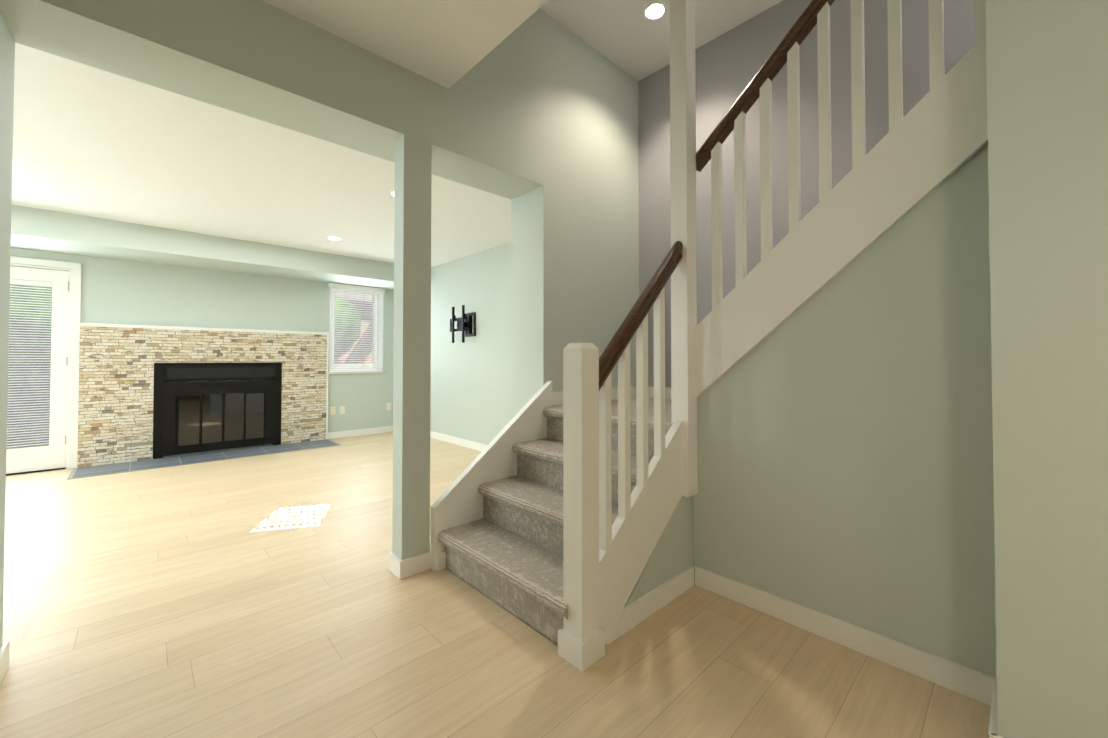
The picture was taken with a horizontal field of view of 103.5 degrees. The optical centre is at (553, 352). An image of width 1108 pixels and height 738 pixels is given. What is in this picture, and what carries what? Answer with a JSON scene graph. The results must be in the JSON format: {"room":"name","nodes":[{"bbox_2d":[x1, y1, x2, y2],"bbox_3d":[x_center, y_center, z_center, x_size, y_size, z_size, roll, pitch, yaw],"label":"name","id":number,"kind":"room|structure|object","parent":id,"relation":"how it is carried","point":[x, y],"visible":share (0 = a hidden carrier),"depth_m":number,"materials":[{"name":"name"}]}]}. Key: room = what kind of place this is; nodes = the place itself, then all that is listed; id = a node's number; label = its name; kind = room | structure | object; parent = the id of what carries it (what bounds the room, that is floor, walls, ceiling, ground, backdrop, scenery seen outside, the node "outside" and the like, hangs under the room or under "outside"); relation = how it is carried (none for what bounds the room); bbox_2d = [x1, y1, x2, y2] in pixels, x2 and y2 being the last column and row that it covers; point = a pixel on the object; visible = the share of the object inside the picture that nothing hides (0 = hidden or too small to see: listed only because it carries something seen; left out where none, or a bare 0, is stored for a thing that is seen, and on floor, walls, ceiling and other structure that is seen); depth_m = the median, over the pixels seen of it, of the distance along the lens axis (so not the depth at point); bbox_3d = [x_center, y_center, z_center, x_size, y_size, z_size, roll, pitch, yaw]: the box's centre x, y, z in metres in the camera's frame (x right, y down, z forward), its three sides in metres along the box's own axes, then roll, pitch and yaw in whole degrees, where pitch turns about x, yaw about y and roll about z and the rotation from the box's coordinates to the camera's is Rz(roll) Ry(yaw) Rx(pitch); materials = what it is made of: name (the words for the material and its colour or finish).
{"room":"stair hall","nodes":[
{"label":"stair hall","id":0,"kind":"room"},
{"bbox_2d":[0,7,14,647],"bbox_3d":[-0.153,-0.674,-0.455,0.150,3.550,5.490,1,-1,-43],"label":"wall","id":1,"kind":"structure","parent":0,"point":[7,51],"depth_m":1.53,"materials":[{"name":"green paint"}]},
{"bbox_2d":[0,641,9,683],"bbox_3d":[-0.098,1.057,-0.422,0.015,0.090,5.505,1,-1,-43],"label":"baseboard","id":2,"kind":"structure","parent":1,"relation":"attached to","point":[5,648],"depth_m":1.54,"materials":[{"name":"white paint"}]},
{"bbox_2d":[10,248,393,458],"bbox_3d":[-5.033,-0.161,4.522,7.555,2.690,0.200,1,-1,-43],"label":"wall","id":3,"kind":"structure","parent":0,"point":[115,291],"depth_m":5.38,"materials":[{"name":"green paint"}]},
{"bbox_2d":[6,256,80,475],"bbox_3d":[-5.332,0.127,4.216,1.033,2.104,0.209,1,-1,-43],"label":"door","id":4,"kind":"structure","parent":3,"relation":"in","point":[59,451],"depth_m":4.38,"materials":[{"name":"white paint"}]},
{"bbox_2d":[77,326,326,467],"bbox_3d":[-4.032,0.467,5.289,2.340,1.451,0.040,1,-1,-43],"label":"fireplace surround","id":5,"kind":"structure","parent":3,"relation":"attached to","point":[116,391],"depth_m":4.83,"materials":[{"name":"stone"}]},
{"bbox_2d":[80,323,328,438],"bbox_3d":[-4.019,0.452,5.294,2.364,1.490,0.059,1,-1,-43],"label":"trim","id":6,"kind":"structure","parent":5,"relation":"attached to","point":[188,328],"depth_m":5.29,"materials":[{"name":"white paint"}]},
{"bbox_2d":[153,362,281,458],"bbox_3d":[-4.003,0.657,5.274,1.232,1.068,0.096,1,-1,-43],"label":"fireplace","id":7,"kind":"object","parent":5,"relation":"attached to","point":[213,414],"visible":1,"depth_m":5.20,"materials":[{"name":"black metal"}]},
{"bbox_2d":[330,406,335,414],"bbox_3d":[-3.121,0.821,6.162,0.072,0.116,0.009,1,-1,-43],"label":"electrical outlet plate","id":8,"kind":"object","parent":3,"relation":"attached to","point":[332,409],"depth_m":6.16,"materials":[{"name":"beige plastic"}]},
{"bbox_2d":[339,406,344,413],"bbox_3d":[-3.030,0.823,6.247,0.072,0.116,0.009,1,-1,-43],"label":"electrical outlet plate","id":9,"kind":"object","parent":3,"relation":"attached to","point":[342,409],"depth_m":6.25,"materials":[{"name":"beige plastic"}]},
{"bbox_2d":[328,283,384,373],"bbox_3d":[-2.919,-0.329,6.426,0.780,1.280,0.210,1,-1,-43],"label":"window","id":10,"kind":"structure","parent":3,"relation":"in","point":[354,367],"depth_m":6.38,"materials":[{"name":"white paint"}]},
{"bbox_2d":[328,426,392,438],"bbox_3d":[-2.777,1.172,6.474,1.087,0.090,0.018,1,-1,-43],"label":"baseboard","id":11,"kind":"structure","parent":3,"relation":"attached to","point":[357,432],"depth_m":6.40,"materials":[{"name":"white paint"}]},
{"bbox_2d":[386,403,390,409],"bbox_3d":[-2.539,0.831,6.710,0.072,0.116,0.009,1,-1,-43],"label":"electrical outlet plate","id":12,"kind":"object","parent":3,"relation":"attached to","point":[388,405],"depth_m":6.70,"materials":[{"name":"beige plastic"}]},
{"bbox_2d":[11,205,393,289],"bbox_3d":[-4.782,-1.138,4.125,7.355,0.250,0.745,1,-1,-43],"label":"ceiling soffit","id":13,"kind":"structure","parent":0,"point":[37,229],"depth_m":4.58,"materials":[{"name":"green paint"}]},
{"bbox_2d":[12,43,510,266],"bbox_3d":[-3.622,-1.408,2.897,7.355,0.250,4.130,1,-1,-43],"label":"ceiling","id":14,"kind":"structure","parent":0,"point":[90,141],"depth_m":3.15,"materials":[{"name":"white paint"}]},
{"bbox_2d":[327,236,341,240],"bbox_3d":[-2.403,-1.248,4.778,0.149,0.007,0.149,0,-1,2],"label":"recessed light","id":15,"kind":"object","parent":14,"relation":"in","point":[329,237],"depth_m":4.77,"materials":[{"name":"white paint"}]},
{"bbox_2d":[0,0,638,419],"bbox_3d":[-0.634,-0.623,2.620,3.365,3.550,0.350,1,-1,-43],"label":"wall","id":16,"kind":"structure","parent":0,"point":[534,118],"depth_m":2.68,"materials":[{"name":"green paint"}]},
{"bbox_2d":[388,551,430,579],"bbox_3d":[-0.758,1.102,2.314,0.185,0.090,0.145,1,-1,-43],"label":"baseboard","id":17,"kind":"structure","parent":16,"relation":"attached to","point":[399,568],"depth_m":2.25,"materials":[{"name":"white paint"}]},
{"bbox_2d":[552,386,635,405],"bbox_3d":[0.341,0.318,3.271,1.038,0.090,0.018,1,-1,-43],"label":"baseboard","id":18,"kind":"structure","parent":16,"relation":"attached to","point":[557,397],"depth_m":3.36,"materials":[{"name":"white paint"}]},
{"bbox_2d":[263,0,547,88],"bbox_3d":[0.597,-1.976,0.032,1.580,0.930,5.140,1,-1,-43],"label":"ceiling","id":19,"kind":"structure","parent":0,"point":[448,44],"depth_m":1.98,"materials":[{"name":"white paint"}]},
{"bbox_2d":[0,432,990,737],"bbox_3d":[-1.741,1.153,0.856,7.755,0.060,10.020,1,-1,-43],"label":"floor","id":20,"kind":"structure","parent":0,"point":[264,596],"depth_m":1.71,"materials":[{"name":"brown wood"}]},
{"bbox_2d":[67,439,340,479],"bbox_3d":[-3.826,1.191,5.059,2.390,0.005,0.560,1,-1,-43],"label":"hearth","id":21,"kind":"object","parent":20,"relation":"on","point":[90,471],"depth_m":4.84,"materials":[{"name":"grey stone"}]},
{"bbox_2d":[392,134,431,559],"bbox_3d":[-0.758,0.010,2.332,0.155,2.274,0.115,1,-1,-43],"label":"column","id":22,"kind":"structure","parent":20,"relation":"on","point":[412,361],"depth_m":2.29,"materials":[{"name":"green paint"}]},
{"bbox_2d":[430,0,987,670],"bbox_3d":[1.786,-1.002,1.135,1.881,4.258,5.136,1,-1,-43],"label":"staircase","id":23,"kind":"structure","parent":20,"relation":"on","point":[566,528],"depth_m":1.89,"materials":[{"name":"white wood"}]},
{"bbox_2d":[539,0,782,80],"bbox_3d":[1.822,-2.372,1.192,1.785,0.100,5.140,1,-1,-43],"label":"ceiling","id":24,"kind":"structure","parent":0,"point":[628,37],"depth_m":3.05,"materials":[{"name":"white paint"}]},
{"bbox_2d":[644,2,665,19],"bbox_3d":[0.678,-2.289,2.929,0.149,0.007,0.149,0,-1,2],"label":"recessed light","id":25,"kind":"object","parent":24,"relation":"in","point":[654,10],"depth_m":2.92,"materials":[{"name":"white paint"}]},
{"bbox_2d":[430,0,974,444],"bbox_3d":[1.010,-0.609,3.474,0.200,3.550,9.620,1,-1,-43],"label":"wall","id":26,"kind":"structure","parent":0,"point":[729,64],"depth_m":3.14,"materials":[{"name":"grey paint"}]},
{"bbox_2d":[430,431,486,450],"bbox_3d":[-0.949,1.153,5.372,0.018,0.090,4.130,1,-1,-43],"label":"baseboard","id":27,"kind":"structure","parent":26,"relation":"attached to","point":[454,440],"depth_m":5.67,"materials":[{"name":"white paint"}]},
{"bbox_2d":[450,305,475,342],"bbox_3d":[-1.164,-0.350,5.513,0.164,0.460,0.399,1,-1,-43],"label":"wall mount bracket","id":28,"kind":"object","parent":26,"relation":"attached to","point":[464,323],"visible":1,"depth_m":5.46,"materials":[{"name":"black metal"}]},
{"bbox_2d":[648,387,670,398],"bbox_3d":[1.043,0.318,3.270,0.018,0.090,0.900,1,-1,-43],"label":"baseboard","id":29,"kind":"structure","parent":26,"relation":"attached to","point":[650,389],"depth_m":3.44,"materials":[{"name":"white paint"}]},
{"bbox_2d":[693,143,996,677],"bbox_3d":[2.134,-0.604,0.741,0.100,3.450,4.098,1,-1,-43],"label":"wall","id":30,"kind":"structure","parent":0,"point":[845,442],"depth_m":1.63,"materials":[{"name":"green paint"}]},
{"bbox_2d":[695,566,996,717],"bbox_3d":[1.058,1.093,1.768,0.017,0.090,1.057,1,-1,-43],"label":"baseboard","id":31,"kind":"structure","parent":30,"relation":"attached to","point":[964,680],"depth_m":1.64,"materials":[{"name":"white paint"}]},
{"bbox_2d":[985,0,1107,737],"bbox_3d":[2.353,-0.613,0.214,0.298,3.450,3.030,1,-1,-43],"label":"wall","id":32,"kind":"structure","parent":0,"point":[1047,90],"depth_m":1.13,"materials":[{"name":"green paint"}]},
{"bbox_2d":[988,718,1003,737],"bbox_3d":[2.232,1.065,0.085,0.018,0.090,3.048,1,-1,-43],"label":"baseboard","id":33,"kind":"structure","parent":32,"relation":"attached to","point":[993,726],"depth_m":1.20,"materials":[{"name":"white paint"}]},
{"label":"outside","id":34,"kind":"structure","parent":0,"visible":0},
{"bbox_3d":[-12.010,1.667,13.980,30.000,0.050,23.180,1,-1,-43],"label":"ground","id":35,"kind":"structure","parent":34,"visible":0},
{"bbox_2d":[6,284,360,448],"bbox_3d":[-8.108,-2.897,13.320,25.484,10.220,14.600,1,-1,-43],"label":"trees","id":36,"kind":"object","parent":35,"relation":"on","point":[338,329],"depth_m":5.33,"materials":[{"name":"green plant"}]},
{"bbox_2d":[334,292,372,363],"bbox_3d":[-4.389,-0.632,12.560,5.900,4.500,3.750,1,-1,-43],"label":"house","id":37,"kind":"structure","parent":35,"relation":"on","point":[367,339],"depth_m":10.10,"materials":[{"name":"brick"}]}
]}

